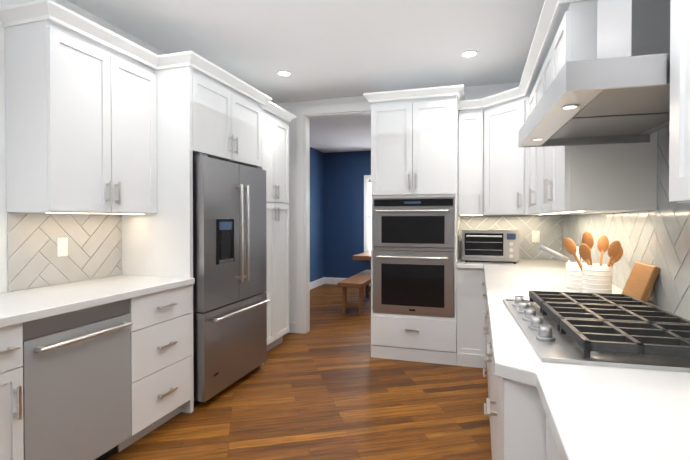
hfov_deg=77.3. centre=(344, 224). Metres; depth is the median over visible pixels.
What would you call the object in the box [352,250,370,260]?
dining table
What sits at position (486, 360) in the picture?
base cabinet
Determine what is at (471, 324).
base cabinet
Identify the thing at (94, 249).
backsplash
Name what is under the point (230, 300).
fridge
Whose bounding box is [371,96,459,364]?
tall cabinet
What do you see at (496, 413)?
base cabinet
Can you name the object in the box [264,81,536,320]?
wall
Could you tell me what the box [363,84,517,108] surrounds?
crown molding
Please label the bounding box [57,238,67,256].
electrical outlet
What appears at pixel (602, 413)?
countertop
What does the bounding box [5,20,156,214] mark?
upper cabinet
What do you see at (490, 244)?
toaster oven
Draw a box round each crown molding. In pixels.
[0,0,296,122]
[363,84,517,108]
[457,96,466,110]
[517,0,564,97]
[564,0,588,3]
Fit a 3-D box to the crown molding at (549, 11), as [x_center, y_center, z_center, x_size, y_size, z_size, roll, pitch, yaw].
[1.247,-1.111,2.839,0.058,0.075,1.671,0,1,17]
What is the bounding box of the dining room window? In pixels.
[364,175,370,251]
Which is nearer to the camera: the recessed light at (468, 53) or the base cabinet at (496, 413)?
the base cabinet at (496, 413)
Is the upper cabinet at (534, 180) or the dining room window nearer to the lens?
the upper cabinet at (534, 180)
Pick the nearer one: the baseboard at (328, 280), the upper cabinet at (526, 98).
the upper cabinet at (526, 98)
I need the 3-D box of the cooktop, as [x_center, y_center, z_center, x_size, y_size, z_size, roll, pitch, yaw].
[0.925,0.351,1.586,0.548,0.060,0.920,0,1,14]
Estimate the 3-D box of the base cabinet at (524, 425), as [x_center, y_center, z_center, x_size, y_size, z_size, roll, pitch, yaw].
[0.787,0.871,1.101,0.720,0.890,0.100,0,1,17]
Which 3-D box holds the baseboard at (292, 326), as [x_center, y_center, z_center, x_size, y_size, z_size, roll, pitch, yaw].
[-0.634,1.206,5.062,0.139,0.135,0.016,0,1,17]
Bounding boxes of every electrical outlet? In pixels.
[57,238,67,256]
[532,231,539,242]
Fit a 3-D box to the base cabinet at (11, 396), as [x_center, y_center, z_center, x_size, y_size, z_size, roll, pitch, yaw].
[-1.681,0.863,1.838,0.636,0.890,0.210,0,1,17]
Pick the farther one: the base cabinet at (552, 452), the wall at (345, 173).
the wall at (345, 173)
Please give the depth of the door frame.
5.00 m
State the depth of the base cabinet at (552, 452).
1.05 m
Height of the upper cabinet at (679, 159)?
1.005 m
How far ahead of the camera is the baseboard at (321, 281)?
8.51 m
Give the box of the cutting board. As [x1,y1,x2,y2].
[622,262,659,301]
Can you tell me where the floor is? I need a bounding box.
[106,284,491,459]
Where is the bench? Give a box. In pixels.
[337,270,370,315]
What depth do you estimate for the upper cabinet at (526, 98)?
3.83 m
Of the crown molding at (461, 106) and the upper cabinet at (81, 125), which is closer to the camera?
the upper cabinet at (81, 125)
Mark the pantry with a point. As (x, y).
(276, 148)
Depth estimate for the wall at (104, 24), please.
2.35 m
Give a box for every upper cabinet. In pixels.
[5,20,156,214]
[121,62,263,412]
[458,109,482,215]
[483,95,574,214]
[528,69,594,214]
[542,0,657,213]
[669,0,689,202]
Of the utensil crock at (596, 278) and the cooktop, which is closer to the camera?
the cooktop
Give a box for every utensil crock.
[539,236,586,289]
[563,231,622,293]
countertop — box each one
[0,275,194,327]
[457,258,689,459]
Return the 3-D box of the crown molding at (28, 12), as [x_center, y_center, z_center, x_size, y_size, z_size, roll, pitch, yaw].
[-1.165,-1.117,3.469,0.644,0.075,2.668,0,1,17]
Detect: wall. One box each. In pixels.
[0,0,256,292]
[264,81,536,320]
[310,147,323,281]
[324,150,370,277]
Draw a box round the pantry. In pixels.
[264,111,288,350]
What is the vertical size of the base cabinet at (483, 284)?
0.890 m
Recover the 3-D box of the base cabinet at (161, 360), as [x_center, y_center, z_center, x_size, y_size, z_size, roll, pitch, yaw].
[-1.393,0.853,2.769,0.636,0.890,0.540,0,1,17]
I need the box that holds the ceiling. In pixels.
[67,0,569,152]
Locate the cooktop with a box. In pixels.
[503,291,689,372]
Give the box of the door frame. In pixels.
[296,101,383,333]
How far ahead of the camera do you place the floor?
3.01 m
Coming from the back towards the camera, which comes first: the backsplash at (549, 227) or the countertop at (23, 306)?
the backsplash at (549, 227)
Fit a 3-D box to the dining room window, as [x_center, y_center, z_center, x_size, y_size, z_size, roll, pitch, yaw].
[1.003,-0.134,8.476,1.320,1.680,0.160,0,1,17]
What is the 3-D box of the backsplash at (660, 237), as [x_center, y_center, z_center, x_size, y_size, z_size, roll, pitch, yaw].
[1.445,-0.059,2.011,0.010,0.869,4.568,0,1,17]
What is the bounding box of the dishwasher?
[21,299,132,459]
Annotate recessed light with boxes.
[276,70,292,76]
[459,50,478,57]
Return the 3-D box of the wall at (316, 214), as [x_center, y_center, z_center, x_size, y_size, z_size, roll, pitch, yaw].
[-1.010,-0.101,7.247,0.120,2.700,3.720,0,1,17]
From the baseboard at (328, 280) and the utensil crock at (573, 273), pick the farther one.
the baseboard at (328, 280)
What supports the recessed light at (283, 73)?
in the ceiling
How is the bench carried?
on the floor
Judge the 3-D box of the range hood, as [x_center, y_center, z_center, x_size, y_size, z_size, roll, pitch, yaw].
[0.999,-0.877,1.572,0.602,1.016,0.991,0,1,17]
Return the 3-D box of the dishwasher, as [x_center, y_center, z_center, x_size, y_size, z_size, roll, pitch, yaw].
[-1.553,0.859,2.222,0.653,0.890,0.600,0,1,17]
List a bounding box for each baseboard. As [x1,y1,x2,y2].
[288,321,295,332]
[310,277,324,289]
[325,277,370,285]
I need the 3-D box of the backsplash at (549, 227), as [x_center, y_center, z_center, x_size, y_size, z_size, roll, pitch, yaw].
[1.655,0.131,4.344,0.966,0.438,0.010,0,1,17]
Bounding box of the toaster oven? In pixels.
[462,229,518,263]
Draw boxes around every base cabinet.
[0,323,23,459]
[117,285,191,451]
[457,268,485,367]
[482,282,487,363]
[483,294,489,397]
[484,311,492,450]
[486,343,502,459]
[503,378,545,459]
[546,416,560,459]
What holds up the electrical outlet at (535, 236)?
attached to the backsplash at (549, 227)
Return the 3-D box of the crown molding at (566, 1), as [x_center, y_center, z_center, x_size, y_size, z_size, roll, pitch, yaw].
[1.241,-1.102,1.996,0.395,0.075,0.058,0,1,17]
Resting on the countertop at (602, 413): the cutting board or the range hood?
the cutting board
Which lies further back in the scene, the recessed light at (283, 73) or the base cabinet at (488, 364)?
the recessed light at (283, 73)
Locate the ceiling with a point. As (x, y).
(324, 49)
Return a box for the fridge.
[193,154,269,406]
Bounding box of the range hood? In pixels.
[518,0,670,147]
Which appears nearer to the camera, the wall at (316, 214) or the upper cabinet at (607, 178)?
the upper cabinet at (607, 178)
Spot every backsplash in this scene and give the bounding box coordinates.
[6,212,121,291]
[460,215,561,259]
[562,126,689,320]
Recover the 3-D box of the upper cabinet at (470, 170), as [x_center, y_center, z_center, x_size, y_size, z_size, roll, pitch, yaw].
[1.242,-0.586,4.251,0.226,1.005,0.416,0,1,17]

